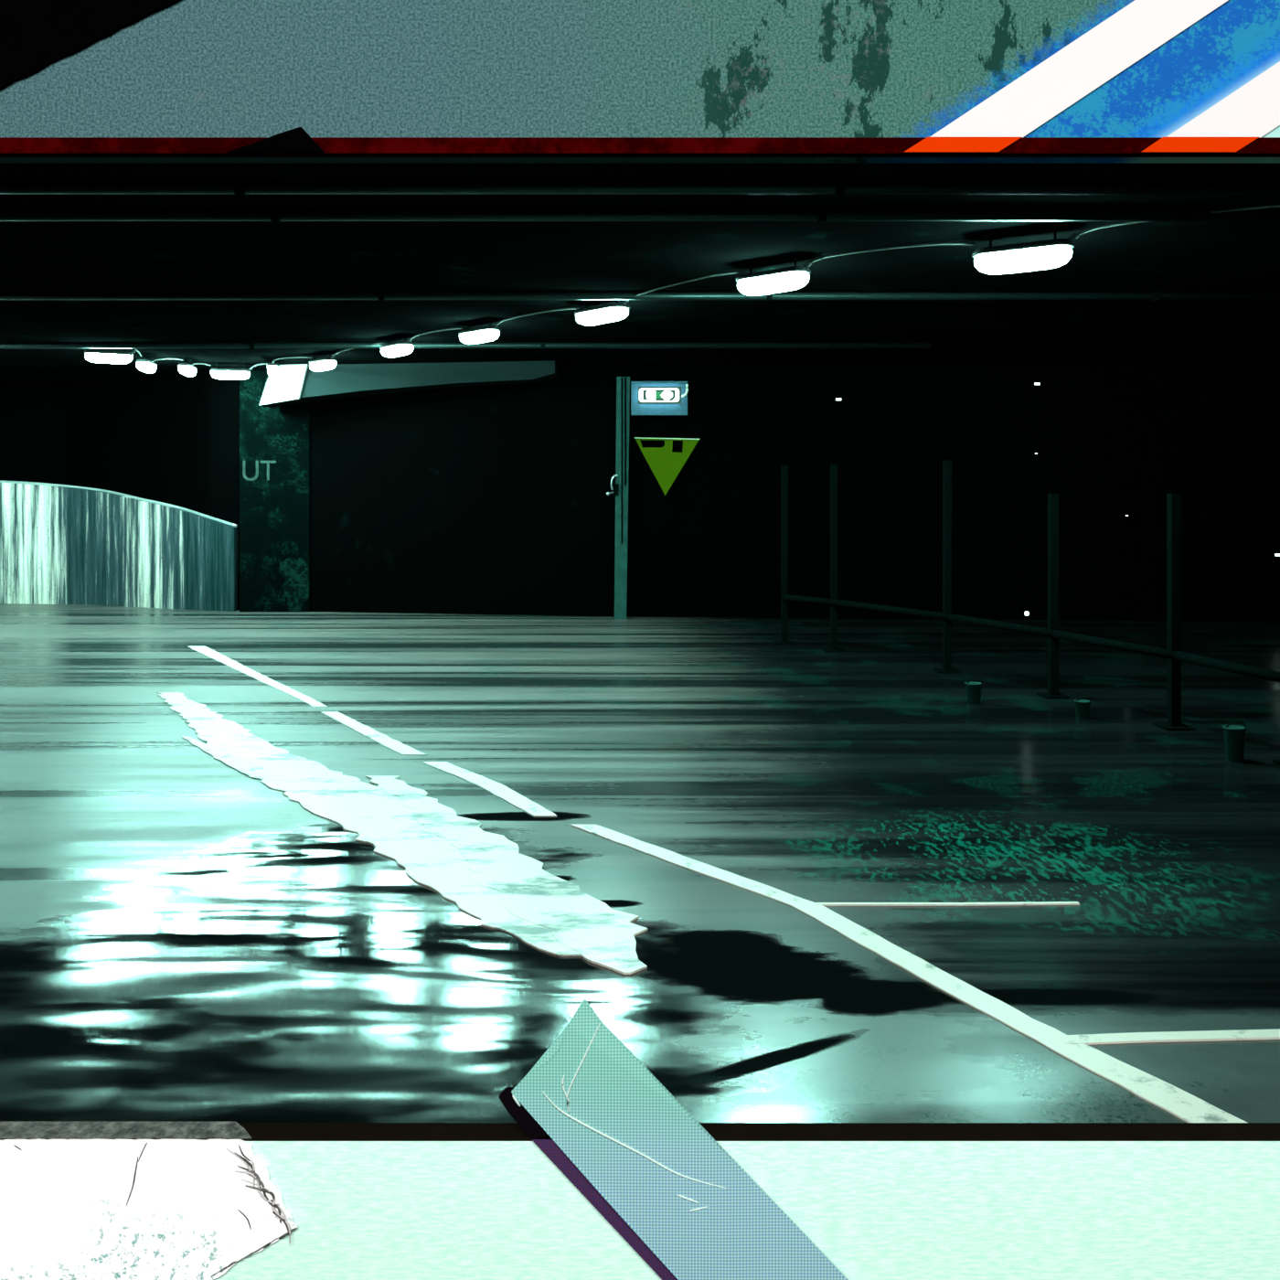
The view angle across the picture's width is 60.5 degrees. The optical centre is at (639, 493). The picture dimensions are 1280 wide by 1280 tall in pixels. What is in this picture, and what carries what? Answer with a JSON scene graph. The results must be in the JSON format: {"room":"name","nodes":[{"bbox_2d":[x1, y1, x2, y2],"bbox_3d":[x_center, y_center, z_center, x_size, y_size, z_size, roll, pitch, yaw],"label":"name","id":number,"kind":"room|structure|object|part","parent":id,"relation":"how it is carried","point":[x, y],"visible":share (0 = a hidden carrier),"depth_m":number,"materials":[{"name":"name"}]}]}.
{"room":"parking garage","nodes":[
{"label":"parking garage","id":0,"kind":"room"},
{"bbox_2d":[239,370,309,612],"bbox_3d":[-4.632,-0.029,14.046,0.882,3.059,0.308,0,0,0],"label":"concrete pillar","id":1,"kind":"structure","parent":0,"point":[274,442],"depth_m":13.90,"materials":[{"name":"green concrete"}]},
{"bbox_2d":[0,603,1279,1122],"bbox_3d":[-5.000,1.556,8.150,30.000,0.128,18.700,0,0,0],"label":"floor","id":2,"kind":"structure","parent":0,"point":[311,867],"depth_m":4.34,"materials":[{"name":"concrete"}]},
{"bbox_2d":[0,480,237,611],"bbox_3d":[-9.145,0.645,14.989,8.204,1.710,0.643,0,0,10],"label":"curved wall","id":3,"kind":"structure","parent":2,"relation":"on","point":[60,544],"depth_m":14.72,"materials":[{"name":"metal"}]},
{"bbox_3d":[-9.143,0.113,14.988,8.177,0.647,0.490,0,0,10],"label":"edge rail","id":4,"kind":"part","parent":3,"relation":"part of","materials":[{"name":"metal"}]},
{"bbox_2d":[606,376,629,618],"bbox_3d":[-0.262,0.050,13.150,0.284,2.900,0.174,0,0,0],"label":"steel post","id":5,"kind":"object","parent":2,"relation":"on","point":[620,488],"visible":1,"depth_m":13.14,"materials":[{"name":"metal"}]},
{"bbox_2d":[630,381,688,415],"bbox_3d":[0.237,-1.139,13.076,0.682,0.399,0.102,0,0,0],"label":"sign","id":6,"kind":"object","parent":5,"relation":"attached to","point":[647,398],"visible":1,"depth_m":13.11,"materials":[{"name":"blue metal"}]},
{"bbox_2d":[630,381,687,383],"bbox_3d":[0.232,-1.325,13.082,0.672,0.027,0.060,0,0,0],"label":"sign frame","id":7,"kind":"object","parent":6,"relation":"attached to","point":[632,382],"depth_m":13.05,"materials":[{"name":"blue metal"}]},
{"bbox_2d":[965,680,982,704],"bbox_3d":[2.380,1.410,7.826,0.119,0.180,0.119,0,0,0],"label":"bucket","id":8,"kind":"object","parent":2,"relation":"on","point":[973,688],"visible":1,"depth_m":7.79,"materials":[{"name":"grey plastic"}]},
{"bbox_2d":[774,459,1279,765],"bbox_3d":[2.689,0.610,8.576,0.575,1.780,5.632,0,0,-24],"label":"guard rail","id":9,"kind":"object","parent":2,"relation":"on","point":[1173,654],"visible":1,"depth_m":8.08,"materials":[{"name":"grey metal"}]},
{"bbox_3d":[1.445,0.610,10.976,0.180,1.780,0.180,0,0,0],"label":"post","id":10,"kind":"part","parent":9,"relation":"part of","materials":[{"name":"black metal"}]},
{"bbox_3d":[1.647,1.030,10.670,0.060,0.057,0.651,0,0,-38],"label":"rail","id":11,"kind":"part","parent":9,"relation":"part of","materials":[{"name":"grey metal"}]},
{"bbox_3d":[1.849,0.610,10.465,0.180,1.780,0.180,0,0,0],"label":"post","id":12,"kind":"part","parent":9,"relation":"part of","materials":[{"name":"grey metal"}]},
{"bbox_3d":[2.217,1.030,9.798,0.060,0.057,1.437,0,0,-31],"label":"rail","id":13,"kind":"part","parent":9,"relation":"part of","materials":[{"name":"grey metal"}]},
{"bbox_3d":[2.585,0.610,9.231,0.180,1.780,0.180,0,0,0],"label":"post","id":14,"kind":"part","parent":9,"relation":"part of","materials":[{"name":"grey metal"}]},
{"bbox_3d":[2.819,1.030,8.619,0.060,0.057,1.217,0,0,-23],"label":"rail","id":15,"kind":"part","parent":9,"relation":"part of","materials":[{"name":"grey metal"}]},
{"bbox_3d":[3.054,0.750,8.108,0.180,1.500,0.180,0,0,0],"label":"post","id":16,"kind":"part","parent":9,"relation":"part of","materials":[{"name":"grey metal"}]},
{"bbox_3d":[3.238,1.030,7.520,0.060,0.057,1.138,0,0,-19],"label":"rail","id":17,"kind":"part","parent":9,"relation":"part of","materials":[{"name":"grey metal"}]},
{"bbox_3d":[3.422,0.750,7.031,0.180,1.500,0.180,0,0,0],"label":"post","id":18,"kind":"part","parent":9,"relation":"part of","materials":[{"name":"grey metal"}]},
{"bbox_3d":[3.523,1.030,6.486,0.060,0.057,1.011,0,0,-12],"label":"rail","id":19,"kind":"part","parent":9,"relation":"part of","materials":[{"name":"grey metal"}]},
{"bbox_3d":[3.624,0.950,6.040,0.180,1.100,0.180,0,0,0],"label":"post","id":20,"kind":"part","parent":9,"relation":"part of","materials":[{"name":"black metal"}]},
{"bbox_2d":[1073,698,1091,719],"bbox_3d":[2.951,1.427,7.317,0.108,0.145,0.108,0,0,0],"label":"bucket","id":21,"kind":"object","parent":2,"relation":"on","point":[1082,705],"visible":1,"depth_m":7.28,"materials":[{"name":"plastic"}]},
{"bbox_2d":[1222,722,1246,762],"bbox_3d":[3.339,1.386,6.164,0.119,0.228,0.119,0,0,0],"label":"bucket","id":22,"kind":"object","parent":2,"relation":"on","point":[1234,735],"visible":1,"depth_m":6.12,"materials":[{"name":"plastic"}]},
{"bbox_3d":[3.339,1.302,6.139,0.118,0.059,0.057,0,0,0],"label":"handle","id":23,"kind":"part","parent":22,"relation":"part of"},
{"bbox_2d":[0,360,1279,621],"bbox_3d":[-5.034,-0.030,15.037,30.214,3.060,1.935,0,0,11],"label":"wall","id":24,"kind":"structure","parent":0,"point":[494,499],"depth_m":13.25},
{"bbox_2d":[634,437,699,495],"bbox_3d":[0.327,-0.330,13.271,0.786,0.704,0.031,0,0,0],"label":"sign","id":25,"kind":"object","parent":24,"relation":"attached to","point":[666,457],"visible":1,"depth_m":13.27,"materials":[{"name":"metal"}]},
{"bbox_2d":[834,396,842,402],"bbox_3d":[2.381,-1.130,13.166,0.080,0.060,0.040,0,0,0],"label":"light","id":26,"kind":"object","parent":24,"relation":"attached to","point":[837,399],"visible":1,"depth_m":13.16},
{"bbox_2d":[1032,450,1039,456],"bbox_3d":[4.697,-0.477,13.016,0.080,0.060,0.040,0,0,0],"label":"light","id":27,"kind":"object","parent":24,"relation":"attached to","point":[1034,453],"visible":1,"depth_m":13.01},
{"bbox_2d":[1033,381,1040,386],"bbox_3d":[4.707,-1.302,13.015,0.080,0.060,0.040,0,0,0],"label":"light","id":28,"kind":"object","parent":24,"relation":"attached to","point":[1035,383],"visible":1,"depth_m":13.01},
{"bbox_2d":[1121,512,1130,518],"bbox_3d":[5.740,0.259,12.948,0.080,0.060,0.040,0,0,0],"label":"light","id":29,"kind":"object","parent":24,"relation":"attached to","point":[1124,515],"visible":1,"depth_m":12.94,"materials":[{"name":"white"}]},
{"bbox_2d":[1272,552,1279,557],"bbox_3d":[7.456,0.717,12.837,0.080,0.060,0.040,0,0,0],"label":"light","id":30,"kind":"object","parent":24,"relation":"attached to","point":[1274,554],"visible":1,"depth_m":12.83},
{"bbox_2d":[0,163,1279,389],"bbox_3d":[-5.000,-1.685,9.260,30.000,0.250,16.480,0,0,0],"label":"ceiling","id":31,"kind":"structure","parent":0,"point":[36,256],"depth_m":7.53,"materials":[{"name":"concrete"}]},
{"bbox_2d":[84,348,141,363],"bbox_3d":[-5.495,-1.465,11.704,0.375,0.190,0.806,0,0,21],"label":"lamp","id":32,"kind":"object","parent":31,"relation":"attached to","point":[92,356],"visible":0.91,"depth_m":11.46,"materials":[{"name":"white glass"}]},
{"bbox_2d":[85,352,132,363],"bbox_3d":[-5.571,-1.417,11.507,0.446,0.094,0.131,0,0,-25],"label":"diffuser","id":33,"kind":"object","parent":32,"relation":"attached to","point":[97,357],"depth_m":11.46,"materials":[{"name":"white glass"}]},
{"bbox_2d":[135,352,183,373],"bbox_3d":[-5.413,-1.465,12.390,0.444,0.190,0.468,0,0,-10],"label":"lamp","id":34,"kind":"object","parent":31,"relation":"attached to","point":[146,366],"visible":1,"depth_m":12.22,"materials":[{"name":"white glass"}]},
{"bbox_2d":[136,362,156,373],"bbox_3d":[-5.559,-1.417,12.353,0.126,0.094,0.428,0,0,-10],"label":"diffuser","id":35,"kind":"object","parent":34,"relation":"attached to","point":[145,367],"depth_m":12.21,"materials":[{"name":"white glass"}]},
{"bbox_2d":[177,357,210,376],"bbox_3d":[-5.245,-1.465,12.800,0.222,0.190,0.586,0,0,4],"label":"lamp","id":36,"kind":"object","parent":31,"relation":"attached to","point":[186,369],"visible":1,"depth_m":12.58,"materials":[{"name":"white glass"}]},
{"bbox_2d":[178,365,196,376],"bbox_3d":[-5.250,-1.417,12.727,0.126,0.094,0.428,0,0,-10],"label":"diffuser","id":37,"kind":"object","parent":36,"relation":"attached to","point":[186,370],"depth_m":12.58,"materials":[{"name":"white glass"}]},
{"bbox_2d":[209,362,268,379],"bbox_3d":[-4.713,-1.465,13.102,0.829,0.190,0.256,0,0,7],"label":"lamp","id":38,"kind":"object","parent":31,"relation":"attached to","point":[243,373],"visible":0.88,"depth_m":13.07,"materials":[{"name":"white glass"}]},
{"bbox_2d":[210,371,249,379],"bbox_3d":[-4.900,-1.417,13.125,0.446,0.094,0.131,0,0,-12],"label":"diffuser","id":39,"kind":"object","parent":38,"relation":"attached to","point":[220,375],"depth_m":13.08,"materials":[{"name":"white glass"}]},
{"bbox_2d":[266,356,312,376],"bbox_3d":[-4.086,-1.465,12.556,0.283,0.190,0.899,0,0,-44],"label":"lamp","id":40,"kind":"object","parent":31,"relation":"attached to","point":[273,368],"visible":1,"depth_m":12.53,"materials":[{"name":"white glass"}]},
{"bbox_2d":[267,365,278,376],"bbox_3d":[-4.253,-1.417,12.727,0.126,0.094,0.428,0,0,-18],"label":"diffuser","id":41,"kind":"object","parent":40,"relation":"attached to","point":[272,370],"depth_m":12.55,"materials":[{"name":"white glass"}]},
{"bbox_2d":[308,341,384,371],"bbox_3d":[-3.104,-1.465,11.737,0.157,0.190,1.666,0,0,-44],"label":"lamp","id":42,"kind":"object","parent":31,"relation":"attached to","point":[325,363],"visible":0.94,"depth_m":12.05,"materials":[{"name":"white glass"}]},
{"bbox_2d":[309,360,336,371],"bbox_3d":[-3.520,-1.417,12.174,0.440,0.094,0.130,0,0,45],"label":"diffuser","id":43,"kind":"object","parent":42,"relation":"attached to","point":[314,365],"depth_m":12.08,"materials":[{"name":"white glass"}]},
{"bbox_2d":[258,360,557,407],"bbox_3d":[-2.823,-1.315,13.289,3.741,0.487,0.539,0,0,8],"label":"beam","id":44,"kind":"structure","parent":31,"relation":"attached to","point":[294,384],"depth_m":13.13,"materials":[{"name":"concrete"}]},
{"bbox_2d":[379,327,463,357],"bbox_3d":[-2.123,-1.465,10.590,0.160,0.190,1.366,0,0,-43],"label":"lamp","id":45,"kind":"object","parent":31,"relation":"attached to","point":[402,347],"visible":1,"depth_m":10.77,"materials":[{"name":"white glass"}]},
{"bbox_2d":[381,344,413,357],"bbox_3d":[-2.418,-1.417,10.909,0.140,0.094,0.476,0,0,-43],"label":"diffuser","id":46,"kind":"object","parent":45,"relation":"attached to","point":[387,350],"depth_m":10.82,"materials":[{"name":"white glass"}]},
{"bbox_2d":[0,341,930,349],"bbox_3d":[-5.500,-1.527,11.333,17.000,0.066,0.076,0,0,0],"label":"ceiling pipe","id":47,"kind":"object","parent":31,"relation":"attached to","point":[251,345],"visible":1,"depth_m":11.30,"materials":[{"name":"metal"}]},
{"bbox_2d":[458,307,579,343],"bbox_3d":[-1.074,-1.465,9.556,0.164,0.190,1.596,0,0,-45],"label":"lamp","id":48,"kind":"object","parent":31,"relation":"attached to","point":[485,334],"visible":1,"depth_m":9.80,"materials":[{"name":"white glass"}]},
{"bbox_2d":[459,329,499,343],"bbox_3d":[-1.458,-1.417,9.941,0.144,0.094,0.488,0,0,-45],"label":"diffuser","id":49,"kind":"object","parent":48,"relation":"attached to","point":[469,336],"depth_m":9.86,"materials":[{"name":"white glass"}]},
{"bbox_2d":[574,299,629,325],"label":"lamp","id":50,"kind":"object","parent":31,"relation":"attached to","point":[617,311],"depth_m":8.68,"materials":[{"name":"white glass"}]},
{"bbox_2d":[576,307,628,325],"bbox_3d":[-0.308,-1.417,8.796,0.164,0.094,0.559,0,0,-42],"label":"diffuser","id":51,"kind":"object","parent":50,"relation":"attached to","point":[592,315],"depth_m":8.71,"materials":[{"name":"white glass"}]},
{"bbox_2d":[0,180,1279,197],"bbox_3d":[0.000,-1.527,5.497,18.000,0.066,0.076,0,0,0],"label":"ceiling pipe","id":52,"kind":"object","parent":31,"relation":"attached to","point":[838,188],"visible":1,"depth_m":5.47,"materials":[{"name":"metal"}]},
{"bbox_2d":[0,208,1279,223],"bbox_3d":[0.000,-1.527,6.040,18.000,0.066,0.076,0,0,0],"label":"ceiling pipe","id":53,"kind":"object","parent":31,"relation":"attached to","point":[277,216],"visible":1,"depth_m":6.01,"materials":[{"name":"metal"}]},
{"bbox_2d":[0,291,1279,301],"bbox_3d":[-1.000,-1.527,8.500,16.000,0.066,0.076,0,0,0],"label":"ceiling pipe","id":54,"kind":"object","parent":31,"relation":"attached to","point":[381,296],"visible":0.91,"depth_m":8.47,"materials":[{"name":"metal"}]},
{"bbox_2d":[634,270,740,297],"label":"cable","id":55,"kind":"object","parent":31,"relation":"attached to","point":[738,272],"depth_m":7.94,"materials":[{"name":"grey rubber"}]},
{"bbox_2d":[736,242,974,295],"bbox_3d":[1.316,-1.453,7.035,1.606,0.214,0.224,0,0,35],"label":"lamp","id":56,"kind":"object","parent":31,"relation":"attached to","point":[794,277],"visible":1,"depth_m":7.21,"materials":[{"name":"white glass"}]},
{"bbox_2d":[737,271,809,295],"bbox_3d":[0.886,-1.399,7.336,0.536,0.106,0.158,0,0,42],"label":"diffuser","id":57,"kind":"object","parent":56,"relation":"attached to","point":[760,282],"depth_m":7.27,"materials":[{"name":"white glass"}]},
{"bbox_2d":[971,203,1279,274],"bbox_3d":[2.925,-1.441,6.104,2.123,0.238,0.186,0,0,32],"label":"lamp","id":58,"kind":"object","parent":31,"relation":"attached to","point":[1056,252],"visible":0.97,"depth_m":6.42,"materials":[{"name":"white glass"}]},
{"bbox_2d":[974,245,1071,274],"bbox_3d":[2.268,-1.381,6.512,0.553,0.118,0.163,0,0,32],"label":"diffuser","id":59,"kind":"object","parent":58,"relation":"attached to","point":[1007,259],"depth_m":6.45,"materials":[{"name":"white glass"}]},
{"bbox_2d":[0,0,1279,1279],"bbox_3d":[0.000,-0.130,1.010,5.200,3.260,0.026,0,0,0],"label":"wall","id":60,"kind":"structure","parent":0,"point":[186,68],"depth_m":1.00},
{"bbox_2d":[0,0,181,89],"bbox_3d":[-0.480,-0.482,0.998,0.909,0.322,0.003,0,0,0],"label":"sheet","id":61,"kind":"object","parent":60,"relation":"attached to","point":[35,35],"visible":1,"depth_m":1.00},
{"bbox_2d":[0,1121,298,1279],"bbox_3d":[-0.539,0.676,1.008,0.455,0.182,0.028,0,0,0],"label":"paper","id":62,"kind":"object","parent":60,"relation":"attached to","point":[176,1206],"visible":1,"depth_m":1.00,"materials":[{"name":"white paper"}]},
{"bbox_2d":[227,127,324,153],"bbox_3d":[-0.327,-0.318,0.986,0.088,0.023,0.003,0,0,0],"label":"scrap","id":63,"kind":"object","parent":60,"relation":"attached to","point":[296,140],"visible":1,"depth_m":0.98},
{"bbox_2d":[0,137,1279,157],"bbox_3d":[0.000,-0.314,0.993,5.200,0.014,0.014,0,0,0],"label":"trim","id":64,"kind":"structure","parent":60,"relation":"attached to","point":[9,146],"depth_m":0.99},
{"bbox_2d":[0,1122,1279,1141],"bbox_3d":[0.000,0.588,1.011,5.200,0.003,0.023,0,0,0],"label":"trim","id":65,"kind":"structure","parent":60,"relation":"attached to","point":[258,1131],"depth_m":1.01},
{"bbox_2d":[498,997,848,1279],"bbox_3d":[0.065,0.621,0.995,0.387,0.329,0.009,0,0,0],"label":"tape","id":66,"kind":"object","parent":60,"relation":"attached to","point":[615,1132],"visible":1,"depth_m":0.99,"materials":[{"name":"teal plastic"}]}
]}

